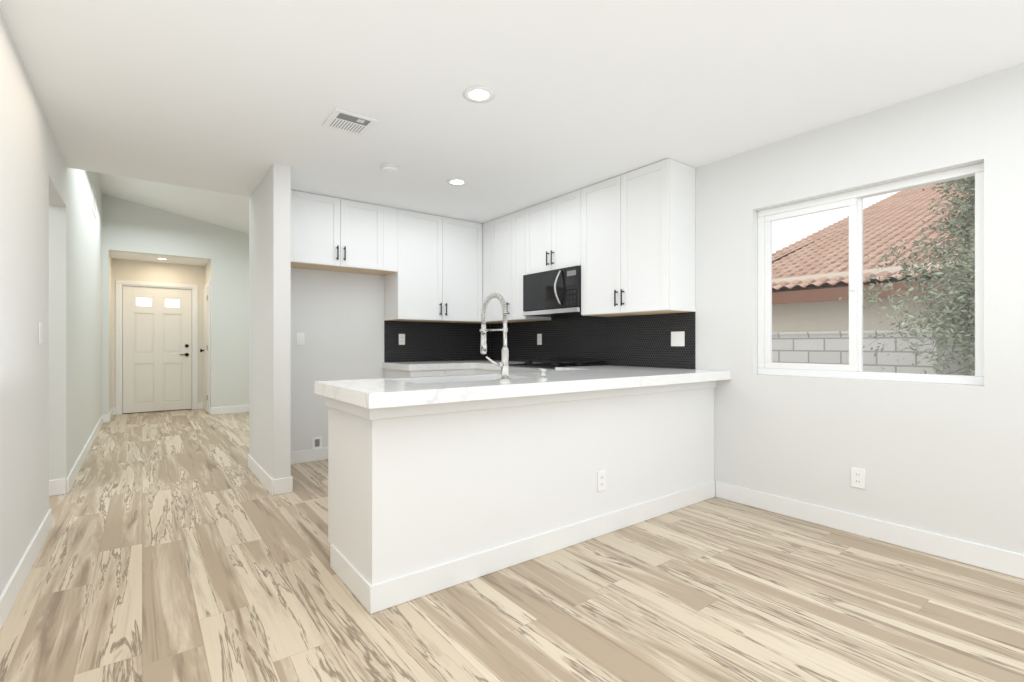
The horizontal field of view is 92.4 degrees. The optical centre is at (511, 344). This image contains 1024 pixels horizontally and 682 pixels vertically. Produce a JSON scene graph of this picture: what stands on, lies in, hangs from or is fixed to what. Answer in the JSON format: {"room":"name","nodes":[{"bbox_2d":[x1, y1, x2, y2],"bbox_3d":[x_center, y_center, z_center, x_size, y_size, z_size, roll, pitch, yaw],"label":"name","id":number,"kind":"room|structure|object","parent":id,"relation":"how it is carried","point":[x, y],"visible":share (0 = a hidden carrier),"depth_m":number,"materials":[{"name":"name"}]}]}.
{"room":"kitchen","nodes":[
{"label":"kitchen","id":0,"kind":"room"},
{"bbox_2d":[0,10,101,594],"bbox_3d":[-2.808,-0.840,2.880,0.120,3.900,12.220,0,0,-37],"label":"wall","id":1,"kind":"structure","parent":0,"point":[51,282],"depth_m":2.67,"materials":[{"name":"white paint"}]},
{"bbox_2d":[0,509,51,630],"bbox_3d":[-0.988,1.052,0.548,0.043,0.115,6.063,0,0,-37],"label":"baseboard","id":2,"kind":"structure","parent":1,"relation":"attached to","point":[8,596],"depth_m":2.26,"materials":[{"name":"white wood"}]},
{"bbox_2d":[39,322,41,343],"bbox_3d":[-2.588,-0.060,2.695,0.009,0.115,0.070,0,0,-37],"label":"light switch","id":3,"kind":"object","parent":1,"relation":"attached to","point":[40,333],"visible":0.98,"depth_m":2.68,"materials":[{"name":"white plastic"}]},
{"bbox_2d":[56,414,107,494],"bbox_3d":[-4.538,1.052,5.275,0.060,0.115,4.113,0,0,-37],"label":"baseboard","id":4,"kind":"structure","parent":1,"relation":"attached to","point":[63,486],"depth_m":4.22,"materials":[{"name":"white wood"}]},
{"bbox_2d":[92,182,95,218],"bbox_3d":[-4.855,-1.660,5.702,0.008,0.300,0.550,0,0,-37],"label":"air vent","id":5,"kind":"object","parent":1,"relation":"in","point":[93,200],"visible":1,"depth_m":5.65,"materials":[{"name":"white"}]},
{"bbox_2d":[109,252,113,412],"bbox_3d":[-6.047,-0.190,7.351,0.090,2.600,0.780,0,0,-37],"label":"wall","id":6,"kind":"structure","parent":0,"point":[111,261],"depth_m":7.61,"materials":[{"name":"beige paint"}]},
{"bbox_2d":[108,407,115,421],"bbox_3d":[-5.983,1.052,7.317,0.030,0.115,0.913,0,0,-37],"label":"baseboard","id":7,"kind":"structure","parent":6,"relation":"attached to","point":[113,410],"depth_m":7.36,"materials":[{"name":"white wood"}]},
{"bbox_2d":[114,259,204,407],"bbox_3d":[-5.780,-0.190,8.115,1.435,2.600,0.120,0,0,-37],"label":"wall","id":8,"kind":"structure","parent":0,"point":[136,270],"depth_m":8.12,"materials":[{"name":"beige paint"}]},
{"bbox_2d":[116,280,197,414],"bbox_3d":[-5.819,0.050,8.077,1.086,2.120,0.135,0,0,-37],"label":"door frame","id":9,"kind":"structure","parent":8,"relation":"attached to","point":[120,284],"depth_m":7.87,"materials":[{"name":"white wood"}]},
{"bbox_2d":[123,286,191,412],"bbox_3d":[-5.802,0.086,8.053,0.918,2.024,0.093,0,0,-37],"label":"entry door","id":10,"kind":"structure","parent":8,"relation":"in","point":[157,349],"depth_m":8.04,"materials":[{"name":"white paint"}]},
{"bbox_2d":[109,251,209,265],"bbox_3d":[-5.530,-1.415,7.741,1.245,0.150,0.780,0,0,-37],"label":"ceiling","id":11,"kind":"structure","parent":0,"point":[151,258],"depth_m":7.68,"materials":[{"name":"white paint"}]},
{"bbox_2d":[97,172,248,233],"bbox_3d":[-3.076,-1.863,6.503,4.054,0.851,4.150,0,0,-37],"label":"ceiling","id":12,"kind":"structure","parent":0,"point":[227,210],"depth_m":6.70,"materials":[{"name":"white paint"}]},
{"bbox_2d":[102,194,248,414],"bbox_3d":[-4.289,-0.840,8.113,4.054,3.900,0.120,0,0,-37],"label":"wall","id":13,"kind":"structure","parent":0,"point":[130,227],"depth_m":7.72,"materials":[{"name":"white paint"}]},
{"bbox_2d":[209,405,248,414],"bbox_3d":[-3.742,1.052,8.443,2.482,0.115,0.016,0,0,-37],"label":"baseboard","id":14,"kind":"structure","parent":13,"relation":"attached to","point":[242,408],"depth_m":7.84,"materials":[{"name":"white wood"}]},
{"bbox_2d":[205,261,209,284],"bbox_3d":[-4.984,-0.190,8.152,0.120,2.600,0.780,0,0,-37],"label":"wall","id":15,"kind":"structure","parent":0,"point":[207,268],"depth_m":8.14,"materials":[{"name":"beige paint"}]},
{"bbox_2d":[200,287,208,412],"bbox_3d":[-5.072,0.089,8.095,0.085,2.018,0.606,0,0,-37],"label":"closet door","id":16,"kind":"structure","parent":15,"relation":"in","point":[206,349],"depth_m":7.96,"materials":[{"name":"white paint"}]},
{"bbox_2d":[204,281,209,406],"bbox_3d":[-5.042,0.055,8.115,0.016,2.110,0.730,0,0,-37],"label":"door frame","id":17,"kind":"structure","parent":15,"relation":"attached to","point":[207,285],"depth_m":7.82,"materials":[{"name":"white wood"}]},
{"bbox_2d":[252,163,290,479],"bbox_3d":[-1.982,-0.110,4.010,0.117,2.440,0.910,0,0,-37],"label":"wall","id":18,"kind":"structure","parent":0,"point":[271,324],"depth_m":3.68,"materials":[{"name":"white paint"}]},
{"bbox_2d":[247,454,275,494],"bbox_3d":[-2.062,1.052,4.011,0.016,0.115,1.033,0,0,-37],"label":"baseboard","id":19,"kind":"structure","parent":18,"relation":"attached to","point":[270,484],"depth_m":3.88,"materials":[{"name":"white wood"}]},
{"bbox_2d":[276,476,292,492],"bbox_3d":[-1.915,1.052,4.028,0.013,0.115,0.883,0,0,-37],"label":"baseboard","id":20,"kind":"structure","parent":18,"relation":"attached to","point":[286,484],"depth_m":3.65,"materials":[{"name":"white wood"}]},
{"bbox_2d":[249,194,480,456],"bbox_3d":[-1.315,-0.110,5.157,2.562,2.440,0.120,0,0,-37],"label":"wall","id":21,"kind":"structure","parent":0,"point":[337,319],"depth_m":4.71,"materials":[{"name":"white paint"}]},
{"bbox_2d":[296,333,303,344],"bbox_3d":[-1.973,-0.050,4.580,0.070,0.115,0.009,0,0,-37],"label":"light switch","id":22,"kind":"object","parent":21,"relation":"attached to","point":[299,338],"visible":1,"depth_m":4.57,"materials":[{"name":"white plastic"}]},
{"bbox_2d":[291,447,327,463],"bbox_3d":[-1.761,1.052,4.736,1.111,0.115,0.016,0,0,-37],"label":"baseboard","id":23,"kind":"structure","parent":21,"relation":"attached to","point":[303,456],"depth_m":4.62,"materials":[{"name":"white wood"}]},
{"bbox_2d":[312,437,321,448],"bbox_3d":[-1.854,0.940,4.671,0.090,0.110,0.006,0,0,-37],"label":"box","id":24,"kind":"object","parent":21,"relation":"attached to","point":[316,442],"visible":1,"depth_m":4.66,"materials":[{"name":"white plastic"}]},
{"bbox_2d":[399,334,404,344],"bbox_3d":[-1.162,-0.050,5.181,0.070,0.115,0.008,0,0,-37],"label":"outlet","id":25,"kind":"object","parent":21,"relation":"attached to","point":[401,339],"depth_m":5.18,"materials":[{"name":"white plastic"}]},
{"bbox_2d":[384,321,491,361],"bbox_3d":[-0.792,-0.027,5.471,1.320,0.431,0.008,0,0,-37],"label":"backsplash","id":26,"kind":"structure","parent":21,"relation":"attached to","point":[424,341],"depth_m":5.42,"materials":[{"name":"tile"}]},
{"bbox_2d":[0,409,1023,681],"bbox_3d":[-2.128,1.135,3.392,6.284,0.050,12.220,0,0,-37],"label":"floor","id":27,"kind":"structure","parent":0,"point":[182,545],"depth_m":2.12,"materials":[{"name":"beige wood"}]},
{"bbox_2d":[330,544,364,605],"bbox_3d":[-0.748,1.052,2.245,0.013,0.115,0.505,0,0,-37],"label":"baseboard","id":28,"kind":"structure","parent":27,"relation":"on","point":[351,577],"depth_m":2.24,"materials":[{"name":"white wood"}]},
{"bbox_2d":[384,369,471,377],"bbox_3d":[-0.832,0.680,5.032,0.728,0.860,0.657,0,0,-37],"label":"base cabinet","id":29,"kind":"object","parent":27,"relation":"on","point":[390,373],"depth_m":4.79,"materials":[{"name":"white"}]},
{"bbox_2d":[382,360,473,370],"bbox_3d":[-0.607,0.220,5.219,1.352,0.060,0.628,0,0,-37],"label":"countertop","id":30,"kind":"structure","parent":29,"relation":"on","point":[469,364],"depth_m":4.81,"materials":[{"name":"stone"}]},
{"bbox_2d":[474,360,537,369],"bbox_3d":[0.003,0.220,4.991,0.652,0.060,0.460,0,0,-37],"label":"countertop","id":31,"kind":"structure","parent":29,"relation":"on","point":[478,364],"depth_m":4.92,"materials":[{"name":"stone"}]},
{"bbox_2d":[555,366,597,367],"bbox_3d":[0.717,0.220,4.060,0.632,0.060,0.370,0,0,-37],"label":"countertop","id":32,"kind":"structure","parent":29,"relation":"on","point":[576,366],"depth_m":3.98,"materials":[{"name":"stone"}]},
{"bbox_2d":[472,369,501,373],"bbox_3d":[-0.012,0.680,5.004,0.661,0.860,0.493,0,0,-37],"label":"base cabinet","id":33,"kind":"object","parent":27,"relation":"on","point":[474,371],"depth_m":4.86,"materials":[{"name":"white wood"}]},
{"bbox_2d":[325,381,716,584],"bbox_3d":[0.249,0.680,3.054,2.590,0.860,0.674,0,0,-37],"label":"base cabinet","id":34,"kind":"object","parent":27,"relation":"on","point":[413,488],"visible":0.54,"depth_m":2.43,"materials":[{"name":"painted drywall"},{"name":"painted wood"},{"name":"quartz"}]},
{"bbox_2d":[314,381,341,400],"bbox_3d":[-0.710,0.220,2.396,0.350,0.060,0.390,0,0,-37],"label":"countertop","id":35,"kind":"structure","parent":34,"relation":"on","point":[329,389],"depth_m":2.32,"materials":[{"name":"stone"}]},
{"bbox_2d":[334,365,730,408],"bbox_3d":[0.265,0.220,2.998,2.632,0.060,0.780,0,0,-37],"label":"countertop","id":36,"kind":"structure","parent":34,"relation":"on","point":[383,392],"depth_m":2.50,"materials":[{"name":"stone"}]},
{"bbox_2d":[480,293,510,380],"bbox_3d":[-0.127,-0.042,2.592,0.142,0.464,0.251,0,0,-37],"label":"faucet","id":37,"kind":"object","parent":36,"relation":"on","point":[504,364],"visible":1,"depth_m":2.54,"materials":[{"name":"silver metal"}]},
{"bbox_2d":[537,368,546,378],"bbox_3d":[0.163,0.161,2.708,0.043,0.058,0.072,0,0,-37],"label":"soap dispenser","id":38,"kind":"object","parent":36,"relation":"on","point":[543,373],"visible":1,"depth_m":2.69,"materials":[{"name":"silver metal"}]},
{"bbox_2d":[364,481,715,613],"bbox_3d":[0.435,1.052,2.786,2.553,0.115,0.019,0,0,-37],"label":"baseboard","id":39,"kind":"structure","parent":34,"relation":"attached to","point":[377,597],"depth_m":2.46,"materials":[{"name":"white wood"}]},
{"bbox_2d":[597,470,605,490],"bbox_3d":[0.522,0.795,2.855,0.070,0.115,0.008,0,0,-37],"label":"outlet","id":40,"kind":"object","parent":34,"relation":"attached to","point":[601,480],"visible":1,"depth_m":2.85,"materials":[{"name":"white plastic"}]},
{"bbox_2d":[509,359,601,372],"bbox_3d":[0.354,0.629,4.492,0.674,0.962,0.756,0,0,-37],"label":"range","id":41,"kind":"object","parent":27,"relation":"on","point":[528,365],"visible":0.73,"depth_m":4.37,"materials":[{"name":"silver metal"}]},
{"bbox_2d":[0,0,1023,223],"bbox_3d":[0.306,-1.410,2.015,4.054,0.160,7.090,0,0,-37],"label":"ceiling","id":42,"kind":"structure","parent":0,"point":[238,97],"depth_m":2.48,"materials":[{"name":"white paint"}]},
{"bbox_2d":[291,190,350,271],"bbox_3d":[-1.860,-1.018,4.457,0.611,0.617,0.338,0,0,-37],"label":"upper cabinet","id":43,"kind":"object","parent":42,"relation":"hanging from","point":[320,224],"depth_m":4.38,"materials":[{"name":"white wood"}]},
{"bbox_2d":[322,108,376,135],"bbox_3d":[-0.973,-1.322,2.936,0.240,0.015,0.270,0,0,-37],"label":"ceiling vent","id":44,"kind":"object","parent":42,"relation":"in","point":[338,119],"visible":1,"depth_m":2.92,"materials":[{"name":"white metal"}]},
{"bbox_2d":[339,201,386,273],"bbox_3d":[-1.525,-1.018,4.710,0.466,0.617,0.338,0,0,-37],"label":"upper cabinet","id":45,"kind":"object","parent":42,"relation":"hanging from","point":[368,221],"depth_m":4.64,"materials":[{"name":"white wood"}]},
{"bbox_2d":[371,207,398,277],"bbox_3d":[-1.302,-1.018,4.878,0.210,0.617,0.338,0,0,-37],"label":"upper cabinet","id":46,"kind":"object","parent":42,"relation":"hanging from","point":[392,213],"depth_m":4.78,"materials":[{"name":"white wood"}]},
{"bbox_2d":[380,163,398,173],"bbox_3d":[-0.918,-1.311,3.678,0.136,0.036,0.136,0,0,-37],"label":"smoke detector","id":47,"kind":"object","parent":42,"relation":"attached to","point":[389,168],"visible":1,"depth_m":3.64,"materials":[{"name":"white plastic"}]},
{"bbox_2d":[384,209,478,322],"bbox_3d":[-0.814,-0.786,5.246,1.013,1.081,0.338,0,0,-37],"label":"upper cabinet","id":48,"kind":"object","parent":42,"relation":"hanging from","point":[437,280],"depth_m":5.06,"materials":[{"name":"white wood"}]},
{"bbox_2d":[447,178,467,185],"bbox_3d":[-0.449,-1.327,4.019,0.170,0.006,0.170,0,0,-37],"label":"recessed light","id":49,"kind":"object","parent":42,"relation":"in","point":[456,181],"visible":1,"depth_m":4.02,"materials":[{"name":"white"}]},
{"bbox_2d":[463,86,494,102],"bbox_3d":[-0.176,-1.327,2.610,0.170,0.006,0.170,0,0,-37],"label":"recessed light","id":50,"kind":"object","parent":42,"relation":"in","point":[479,94],"visible":1,"depth_m":2.60,"materials":[{"name":"white"}]},
{"bbox_2d":[479,220,494,321],"bbox_3d":[-0.153,-0.786,5.406,0.401,1.081,0.240,0,0,-37],"label":"upper cabinet","id":51,"kind":"object","parent":42,"relation":"hanging from","point":[486,230],"depth_m":5.33,"materials":[{"name":"white wood"}]},
{"bbox_2d":[495,215,506,321],"bbox_3d":[0.036,-0.786,5.208,0.337,1.081,0.423,0,0,-37],"label":"upper cabinet","id":52,"kind":"object","parent":42,"relation":"hanging from","point":[500,223],"depth_m":5.15,"materials":[{"name":"white wood"}]},
{"bbox_2d":[507,210,550,321],"bbox_3d":[0.197,-0.786,4.995,0.337,1.081,0.349,0,0,-37],"label":"upper cabinet","id":53,"kind":"object","parent":42,"relation":"hanging from","point":[515,311],"depth_m":4.94,"materials":[{"name":"white wood"}]},
{"bbox_2d":[523,191,574,274],"bbox_3d":[0.495,-1.000,4.599,0.337,0.654,0.760,0,0,-37],"label":"upper cabinet","id":54,"kind":"object","parent":42,"relation":"hanging from","point":[548,226],"depth_m":4.51,"materials":[{"name":"white wood"}]},
{"bbox_2d":[523,265,580,316],"bbox_3d":[0.454,-0.472,4.568,0.441,0.396,0.750,0,0,-37],"label":"microwave","id":55,"kind":"object","parent":54,"relation":"attached to","point":[554,293],"visible":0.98,"depth_m":4.43,"materials":[{"name":"black plastic"}]},
{"bbox_2d":[575,158,694,316],"bbox_3d":[0.968,-0.786,3.972,0.337,1.081,0.931,0,0,-37],"label":"upper cabinet","id":56,"kind":"object","parent":42,"relation":"hanging from","point":[626,242],"depth_m":3.72,"materials":[{"name":"white wood"}]},
{"bbox_2d":[495,63,1023,553],"bbox_3d":[1.865,-0.190,3.190,0.150,2.600,7.090,0,0,-37],"label":"wall","id":57,"kind":"structure","parent":0,"point":[941,459],"depth_m":2.77,"materials":[{"name":"white paint"}]},
{"bbox_2d":[492,312,694,368],"bbox_3d":[0.561,-0.042,4.789,0.008,0.462,2.726,0,0,-37],"label":"backsplash","id":58,"kind":"structure","parent":57,"relation":"attached to","point":[640,340],"depth_m":4.40,"materials":[{"name":"tile"}]},
{"bbox_2d":[537,334,541,344],"bbox_3d":[0.287,-0.050,5.138,0.008,0.115,0.070,0,0,-37],"label":"outlet","id":59,"kind":"object","parent":58,"relation":"attached to","point":[539,339],"visible":1,"depth_m":5.13,"materials":[{"name":"white plastic"}]},
{"bbox_2d":[671,331,684,345],"bbox_3d":[1.286,-0.040,3.812,0.009,0.115,0.120,0,0,-37],"label":"light switch","id":60,"kind":"object","parent":58,"relation":"attached to","point":[678,338],"visible":1,"depth_m":3.80,"materials":[{"name":"white plastic"}]},
{"bbox_2d":[851,467,864,488],"bbox_3d":[2.015,0.780,2.858,0.008,0.115,0.070,0,0,-37],"label":"outlet","id":61,"kind":"object","parent":57,"relation":"attached to","point":[857,477],"visible":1,"depth_m":2.85,"materials":[{"name":"white plastic"}]},
{"bbox_2d":[716,481,1023,578],"bbox_3d":[2.665,1.052,1.990,0.016,0.115,3.970,0,0,-37],"label":"baseboard","id":62,"kind":"structure","parent":57,"relation":"attached to","point":[1002,561],"depth_m":2.74,"materials":[{"name":"white wood"}]},
{"bbox_2d":[758,162,983,385],"bbox_3d":[2.068,-0.355,2.951,0.073,1.130,1.155,0,0,-37],"label":"window","id":63,"kind":"structure","parent":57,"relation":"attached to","point":[853,202],"depth_m":2.94,"materials":[{"name":"white plastic"}]},
{"label":"outside","id":64,"kind":"structure","parent":0,"visible":0},
{"bbox_3d":[14.957,1.510,16.279,36.516,0.100,36.000,0,0,-37],"label":"ground","id":65,"kind":"structure","parent":64,"visible":0},
{"bbox_2d":[772,316,974,375],"bbox_3d":[5.637,0.550,6.752,0.530,1.820,20.000,0,0,-37],"label":"block wall","id":66,"kind":"structure","parent":65,"relation":"on","point":[825,357],"depth_m":7.25,"materials":[{"name":"grey"}]},
{"bbox_2d":[772,178,974,331],"bbox_3d":[17.542,-3.240,9.813,20.170,9.400,18.560,0,0,-37],"label":"house","id":67,"kind":"structure","parent":65,"relation":"on","point":[838,260],"depth_m":9.95,"materials":[{"name":"beige paint"}]},
{"bbox_2d":[838,176,974,375],"bbox_3d":[5.053,-0.564,4.455,3.384,4.058,3.182,0,0,-37],"label":"tree","id":68,"kind":"object","parent":65,"relation":"on","point":[955,273],"depth_m":4.81,"materials":[{"name":"green plant"}]}
]}

